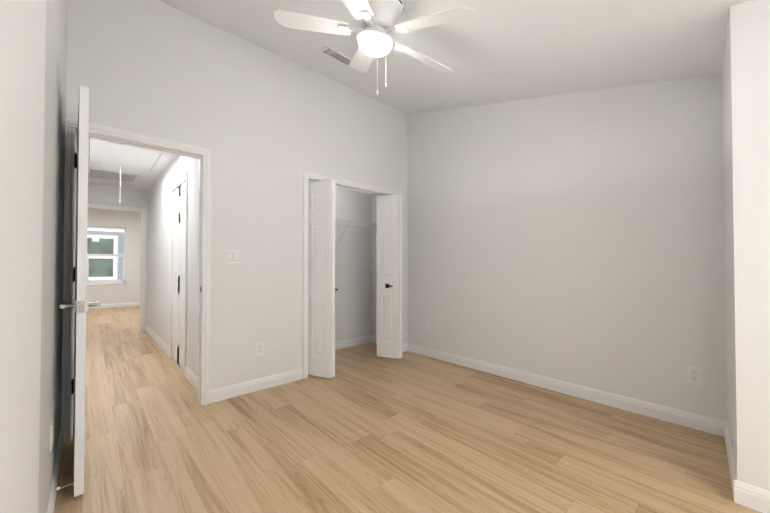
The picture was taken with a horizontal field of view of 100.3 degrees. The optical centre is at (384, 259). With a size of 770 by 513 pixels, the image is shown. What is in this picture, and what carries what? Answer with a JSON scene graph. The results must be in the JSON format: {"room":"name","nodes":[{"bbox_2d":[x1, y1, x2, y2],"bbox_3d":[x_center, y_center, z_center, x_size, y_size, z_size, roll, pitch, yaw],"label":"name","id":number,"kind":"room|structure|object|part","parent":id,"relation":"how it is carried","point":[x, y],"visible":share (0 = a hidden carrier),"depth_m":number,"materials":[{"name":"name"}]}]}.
{"room":"empty bedroom","nodes":[
{"label":"empty bedroom","id":0,"kind":"room"},
{"bbox_2d":[0,0,66,512],"bbox_3d":[-0.581,-0.570,0.287,0.290,3.450,4.710,1,-1,-43],"label":"wall","id":1,"kind":"structure","parent":0,"point":[22,60],"depth_m":0.71,"materials":[{"name":"white paint"}]},
{"bbox_2d":[50,420,53,450],"bbox_3d":[-1.539,0.812,1.486,0.007,0.114,0.070,1,-1,-43],"label":"electrical outlet","id":2,"kind":"object","parent":1,"relation":"attached to","point":[51,435],"visible":1,"depth_m":1.46,"materials":[{"name":"white plastic"}]},
{"bbox_2d":[56,86,100,496],"bbox_3d":[-1.766,0.152,1.869,0.159,2.028,0.773,1,-1,-43],"label":"entry door","id":3,"kind":"structure","parent":1,"relation":"in","point":[80,305],"depth_m":1.60,"materials":[{"name":"white paint"}]},
{"bbox_3d":[-1.572,0.235,1.657,0.159,0.066,0.200,1,-1,-43],"label":"lever","id":4,"kind":"part","parent":3,"relation":"part of","materials":[{"name":"grey metal"}]},
{"bbox_2d":[47,343,769,512],"bbox_3d":[0.603,1.119,1.353,3.510,0.104,4.710,1,-1,-43],"label":"baseboard","id":5,"kind":"structure","parent":1,"relation":"attached to","point":[751,497],"depth_m":2.60,"materials":[{"name":"white paint"}]},
{"bbox_2d":[86,208,140,303],"bbox_3d":[-7.208,-0.125,8.595,4.440,2.800,0.120,1,-1,-43],"label":"wall","id":6,"kind":"structure","parent":0,"point":[131,223],"depth_m":8.69,"materials":[{"name":"white paint"}]},
{"bbox_2d":[87,226,126,283],"bbox_3d":[-7.361,-0.107,8.485,0.825,1.500,0.065,1,-1,-43],"label":"window","id":7,"kind":"structure","parent":6,"relation":"in","point":[123,280],"depth_m":8.52,"materials":[{"name":"white plastic"}]},
{"bbox_2d":[92,235,98,241],"bbox_3d":[-7.518,-0.544,8.347,0.140,0.170,0.002,1,-1,-43],"label":"window sticker","id":8,"kind":"object","parent":7,"relation":"attached to","point":[95,238],"visible":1,"depth_m":8.35,"materials":[{"name":"white paper"}]},
{"bbox_2d":[87,283,128,287],"bbox_3d":[-7.295,0.684,8.402,0.925,0.085,0.030,1,-1,-43],"label":"window sill","id":9,"kind":"structure","parent":6,"relation":"attached to","point":[106,285],"depth_m":8.41,"materials":[{"name":"white paint"}]},
{"bbox_2d":[88,302,139,308],"bbox_3d":[-7.163,1.222,8.527,4.200,0.104,0.013,1,-1,-43],"label":"baseboard","id":10,"kind":"structure","parent":6,"relation":"attached to","point":[130,303],"depth_m":8.54,"materials":[{"name":"white paint"}]},
{"bbox_2d":[88,183,147,262],"bbox_3d":[-4.520,-0.174,5.225,1.050,2.800,0.120,1,-1,-43],"label":"wall","id":11,"kind":"structure","parent":0,"point":[97,193],"depth_m":5.29,"materials":[{"name":"white paint"}]},
{"bbox_2d":[88,203,146,331],"bbox_3d":[-4.491,0.173,5.247,0.934,2.107,0.155,1,-1,-43],"label":"trim","id":12,"kind":"structure","parent":11,"relation":"attached to","point":[143,211],"depth_m":5.48,"materials":[{"name":"white paint"}]},
{"bbox_2d":[88,152,176,190],"bbox_3d":[-3.251,-1.274,3.847,1.330,0.120,3.890,1,-1,-43],"label":"ceiling","id":13,"kind":"structure","parent":0,"point":[146,180],"depth_m":4.51,"materials":[{"name":"white paint"}]},
{"bbox_2d":[88,168,138,183],"bbox_3d":[-3.933,-1.198,4.646,0.550,0.008,0.650,1,-1,-43],"label":"ceiling vent","id":14,"kind":"object","parent":13,"relation":"in","point":[94,173],"visible":0.94,"depth_m":4.65,"materials":[{"name":"white"}]},
{"bbox_2d":[88,137,163,171],"bbox_3d":[-3.031,-1.213,3.744,0.639,0.004,1.324,1,-1,-43],"label":"attic hatch","id":15,"kind":"object","parent":13,"relation":"attached to","point":[107,153],"visible":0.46,"depth_m":3.75,"materials":[{"name":"white paint"}]},
{"bbox_2d":[145,155,198,375],"bbox_3d":[-2.810,-0.188,4.238,0.130,2.800,3.890,1,-1,-43],"label":"wall","id":16,"kind":"structure","parent":0,"point":[154,200],"depth_m":4.19,"materials":[{"name":"white paint"}]},
{"bbox_2d":[145,325,167,355],"bbox_3d":[-3.386,1.167,4.749,0.020,0.104,2.088,1,-1,-43],"label":"baseboard","id":17,"kind":"structure","parent":16,"relation":"attached to","point":[163,346],"depth_m":4.65,"materials":[{"name":"white paint"}]},
{"bbox_2d":[168,172,187,375],"bbox_3d":[-2.317,0.151,3.694,0.140,2.107,0.934,1,-1,-43],"label":"trim","id":18,"kind":"structure","parent":16,"relation":"attached to","point":[180,181],"depth_m":3.78,"materials":[{"name":"white paint"}]},
{"bbox_2d":[171,181,185,369],"bbox_3d":[-2.338,0.178,3.674,0.039,2.028,0.804,1,-1,-43],"label":"hall door","id":19,"kind":"structure","parent":16,"relation":"in","point":[178,273],"depth_m":3.67,"materials":[{"name":"white paint"}]},
{"bbox_2d":[185,366,196,389],"bbox_3d":[-1.812,1.143,3.044,0.013,0.104,0.686,1,-1,-43],"label":"baseboard","id":20,"kind":"structure","parent":16,"relation":"attached to","point":[190,376],"depth_m":3.10,"materials":[{"name":"white paint"}]},
{"bbox_2d":[66,0,407,389],"bbox_3d":[-0.988,-0.528,3.195,3.630,3.450,0.120,1,-1,-43],"label":"wall","id":21,"kind":"structure","parent":0,"point":[267,127],"depth_m":2.86,"materials":[{"name":"white paint"}]},
{"bbox_2d":[61,118,211,441],"bbox_3d":[-1.819,0.132,2.421,0.879,2.107,0.155,1,-1,-43],"label":"door frame","id":22,"kind":"structure","parent":21,"relation":"attached to","point":[125,137],"depth_m":2.32,"materials":[{"name":"white paint"}]},
{"bbox_2d":[226,250,239,262],"bbox_3d":[-1.322,-0.022,2.792,0.116,0.114,0.010,1,-1,-43],"label":"switch plate","id":23,"kind":"object","parent":21,"relation":"attached to","point":[232,256],"visible":1,"depth_m":2.79,"materials":[{"name":"white plastic"}]},
{"bbox_2d":[256,343,263,355],"bbox_3d":[-1.147,0.825,2.943,0.070,0.114,0.007,1,-1,-43],"label":"outlet","id":24,"kind":"object","parent":21,"relation":"attached to","point":[259,349],"visible":1,"depth_m":2.94,"materials":[{"name":"white plastic"}]},
{"bbox_2d":[309,180,383,195],"bbox_3d":[-0.358,-0.815,3.772,1.261,0.020,0.028,1,-1,-43],"label":"track","id":25,"kind":"object","parent":21,"relation":"attached to","point":[352,189],"visible":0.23,"depth_m":3.77,"materials":[{"name":"silver metal"}]},
{"bbox_2d":[308,180,337,377],"bbox_3d":[-0.619,0.185,3.321,0.277,1.996,0.282,1,-1,-43],"label":"bifold door","id":26,"kind":"structure","parent":25,"relation":"hanging from","point":[321,296],"depth_m":3.25,"materials":[{"name":"white paint"}]},
{"bbox_2d":[377,194,401,358],"bbox_3d":[0.091,0.194,3.977,0.296,1.996,0.279,1,-1,-43],"label":"bifold door","id":27,"kind":"structure","parent":25,"relation":"hanging from","point":[389,276],"depth_m":3.90,"materials":[{"name":"white paint"}]},
{"bbox_2d":[302,171,399,378],"bbox_3d":[-0.356,0.159,3.756,1.389,2.092,0.140,1,-1,-43],"label":"trim","id":28,"kind":"structure","parent":21,"relation":"attached to","point":[307,176],"depth_m":3.26,"materials":[{"name":"white paint"}]},
{"bbox_2d":[335,187,376,341],"bbox_3d":[-0.626,-0.141,4.073,1.900,2.700,0.690,1,-1,-43],"label":"wall","id":29,"kind":"structure","parent":0,"point":[356,285],"depth_m":4.57,"materials":[{"name":"white paint"}]},
{"bbox_2d":[335,218,376,247],"bbox_3d":[-0.692,-0.351,4.111,1.605,0.342,0.309,1,-1,-43],"label":"wire closet shelf","id":30,"kind":"object","parent":29,"relation":"attached to","point":[352,223],"visible":0.48,"depth_m":4.31,"materials":[{"name":"white metal"}]},
{"bbox_2d":[335,335,376,349],"bbox_3d":[-0.604,1.157,3.993,1.610,0.104,0.570,1,-1,-43],"label":"baseboard","id":31,"kind":"structure","parent":29,"relation":"attached to","point":[354,341],"depth_m":4.54,"materials":[{"name":"white paint"}]},
{"bbox_2d":[54,306,761,512],"bbox_3d":[-2.686,1.238,3.958,5.800,0.060,13.600,1,-1,-43],"label":"floor","id":32,"kind":"structure","parent":0,"point":[366,429],"depth_m":2.03,"materials":[{"name":"brown wood"}]},
{"bbox_2d":[159,0,753,113],"bbox_3d":[0.687,-1.458,1.387,3.630,1.348,4.832,1,-1,-43],"label":"ceiling","id":33,"kind":"structure","parent":0,"point":[492,51],"depth_m":2.31,"materials":[{"name":"white paint"}]},
{"bbox_2d":[317,46,351,66],"bbox_3d":[-0.425,-1.829,2.904,0.330,0.007,0.165,1,13,-43],"label":"ceiling vent","id":34,"kind":"object","parent":33,"relation":"in","point":[331,53],"visible":0.85,"depth_m":2.89,"materials":[{"name":"white metal"}]},
{"bbox_2d":[274,0,473,94],"bbox_3d":[-0.033,-1.316,2.043,1.228,0.593,1.234,1,13,-43],"label":"ceiling fan","id":35,"kind":"object","parent":33,"relation":"attached to","point":[378,18],"visible":1,"depth_m":1.96,"materials":[{"name":"white"}]},
{"bbox_3d":[-0.069,-1.340,2.037,0.224,0.085,0.224,1,13,-43],"label":"globe","id":36,"kind":"part","parent":35,"relation":"part of"},
{"bbox_3d":[-0.043,-1.496,2.011,0.284,0.236,0.284,1,13,-43],"label":"motor","id":37,"kind":"part","parent":35,"relation":"part of","materials":[{"name":"white metal"}]},
{"bbox_2d":[407,74,726,421],"bbox_3d":[1.387,-0.528,3.206,0.120,3.450,3.080,1,-1,-43],"label":"wall","id":38,"kind":"structure","parent":0,"point":[577,238],"depth_m":2.77,"materials":[{"name":"white paint"}]},
{"bbox_2d":[426,321,430,330],"bbox_3d":[0.540,0.837,4.012,0.007,0.114,0.070,1,-1,-43],"label":"electrical outlet","id":39,"kind":"object","parent":38,"relation":"attached to","point":[428,326],"visible":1,"depth_m":4.01,"materials":[{"name":"white plastic"}]},
{"bbox_2d":[687,366,700,384],"bbox_3d":[2.164,0.811,2.248,0.007,0.114,0.070,1,-1,-43],"label":"electrical outlet","id":40,"kind":"object","parent":38,"relation":"attached to","point":[694,375],"visible":1,"depth_m":2.25,"materials":[{"name":"white plastic"}]},
{"bbox_2d":[722,42,729,435],"bbox_3d":[2.085,-0.547,1.871,0.660,3.450,0.170,1,-1,-43],"label":"wall","id":41,"kind":"structure","parent":0,"point":[726,258],"depth_m":2.00,"materials":[{"name":"white paint"}]},
{"bbox_2d":[726,0,769,490],"bbox_3d":[2.343,-0.560,0.971,0.120,3.450,1.756,1,-1,-43],"label":"wall","id":42,"kind":"structure","parent":0,"point":[746,120],"depth_m":1.53,"materials":[{"name":"white paint"}]},
{"label":"outside","id":43,"kind":"structure","parent":0,"visible":0},
{"bbox_2d":[88,231,123,280],"bbox_3d":[-8.841,-0.955,10.013,8.500,5.500,0.200,1,-1,-43],"label":"siding","id":44,"kind":"object","parent":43,"point":[119,270],"depth_m":10.22,"materials":[{"name":"blue"}]},
{"bbox_2d":[87,238,113,276],"bbox_3d":[-8.887,-0.057,9.917,0.800,1.220,0.020,1,-1,-43],"label":"glass","id":45,"kind":"object","parent":44,"relation":"attached to","point":[98,264],"depth_m":9.96,"materials":[{"name":"green glass"}]},
{"bbox_2d":[87,228,123,279],"bbox_3d":[-8.706,-0.207,9.855,8.500,1.680,0.300,1,-1,-43],"label":"trim","id":46,"kind":"structure","parent":44,"relation":"attached to","point":[110,257],"depth_m":10.02,"materials":[{"name":"white plastic"}]}
]}

